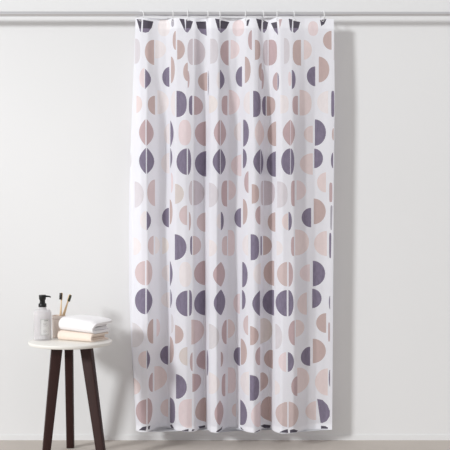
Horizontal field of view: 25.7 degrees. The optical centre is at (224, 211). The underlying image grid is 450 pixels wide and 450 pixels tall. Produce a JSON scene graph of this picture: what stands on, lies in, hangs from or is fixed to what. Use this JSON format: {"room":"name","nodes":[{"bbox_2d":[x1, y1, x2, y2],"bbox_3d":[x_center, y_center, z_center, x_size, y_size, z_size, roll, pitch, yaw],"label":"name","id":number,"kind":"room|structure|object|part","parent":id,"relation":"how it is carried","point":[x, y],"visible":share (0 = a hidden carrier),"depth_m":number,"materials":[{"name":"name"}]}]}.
{"room":"bathroom","nodes":[
{"label":"bathroom","id":0,"kind":"room"},
{"bbox_2d":[0,0,449,434],"bbox_3d":[0.000,-0.450,4.380,6.400,3.100,0.120,0,0,0],"label":"wall","id":1,"kind":"structure","parent":0,"point":[66,83],"depth_m":4.32,"materials":[{"name":"paint"}]},
{"bbox_2d":[0,435,449,439],"bbox_3d":[0.000,0.989,4.318,6.400,0.022,0.004,0,0,0],"label":"baseboard","id":2,"kind":"structure","parent":1,"relation":"attached to","point":[2,437],"depth_m":4.32,"materials":[{"name":"paint"}]},
{"bbox_2d":[0,11,449,16],"bbox_3d":[0.000,-0.855,4.279,3.060,0.060,0.081,0,0,0],"label":"rail","id":3,"kind":"object","parent":1,"relation":"attached to","point":[2,13],"visible":1,"depth_m":4.24,"materials":[{"name":"silver metal"}]},
{"bbox_2d":[129,17,334,433],"bbox_3d":[0.027,0.051,4.224,0.886,1.768,0.114,0,0,3],"label":"shower curtain","id":4,"kind":"object","parent":3,"relation":"hanging from","point":[231,185],"visible":1,"depth_m":4.22,"materials":[{"name":"white fabric"}]},
{"bbox_2d":[0,440,449,449],"bbox_3d":[0.000,1.050,2.020,6.400,0.100,4.600,0,0,0],"label":"floor","id":5,"kind":"structure","parent":0,"point":[4,444],"depth_m":4.24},
{"bbox_2d":[28,336,111,449],"bbox_3d":[-0.632,0.763,4.030,0.340,0.474,0.340,0,0,0],"label":"stool","id":6,"kind":"object","parent":5,"relation":"on","point":[56,345],"visible":0.83,"depth_m":3.97,"materials":[{"name":"white paint"}]},
{"bbox_2d":[33,295,50,340],"bbox_3d":[-0.751,0.433,4.058,0.075,0.185,0.074,0,0,0],"label":"soap dispenser","id":7,"kind":"object","parent":6,"relation":"on","point":[41,316],"visible":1,"depth_m":4.03,"materials":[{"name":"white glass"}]},
{"bbox_3d":[-0.700,0.771,3.980,0.101,0.459,0.048,0,0,-38],"label":"leg","id":8,"kind":"part","parent":6,"relation":"part of","materials":[{"name":"brown wood"}]},
{"bbox_2d":[52,315,65,337],"bbox_3d":[-0.698,0.480,4.142,0.059,0.092,0.059,0,0,0],"label":"tumbler","id":9,"kind":"object","parent":6,"relation":"on","point":[55,318],"visible":0.63,"depth_m":4.12,"materials":[{"name":"beige ceramic"}]},
{"bbox_2d":[59,293,62,315],"bbox_3d":[-0.691,0.430,4.145,0.012,0.180,0.028,0,0,14],"label":"toothbrush","id":10,"kind":"object","parent":9,"relation":"in","point":[61,294],"visible":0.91,"depth_m":4.14,"materials":[{"name":"brown wood"}]},
{"bbox_2d":[62,294,71,315],"bbox_3d":[-0.677,0.433,4.143,0.067,0.174,0.018,0,0,-7],"label":"toothbrush","id":11,"kind":"object","parent":9,"relation":"in","point":[69,295],"visible":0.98,"depth_m":4.14,"materials":[{"name":"brown wood"}]},
{"bbox_3d":[-0.652,0.771,4.140,0.038,0.458,0.114,0,0,0],"label":"leg","id":12,"kind":"part","parent":6,"relation":"part of","materials":[{"name":"brown wood"}]},
{"bbox_2d":[58,330,107,341],"bbox_3d":[-0.584,0.505,4.058,0.168,0.040,0.127,0,0,28],"label":"folded towel","id":13,"kind":"object","parent":6,"relation":"on","point":[63,334],"visible":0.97,"depth_m":4.01,"materials":[{"name":"beige fabric"}]},
{"bbox_2d":[59,315,111,333],"bbox_3d":[-0.574,0.462,4.057,0.179,0.061,0.132,0,0,28],"label":"folded towel","id":14,"kind":"object","parent":13,"relation":"on","point":[80,323],"visible":1,"depth_m":4.02,"materials":[{"name":"white fabric"}]},
{"bbox_3d":[-0.530,0.771,3.979,0.124,0.459,0.042,0,0,26],"label":"leg","id":15,"kind":"part","parent":6,"relation":"part of","materials":[{"name":"brown wood"}]}
]}

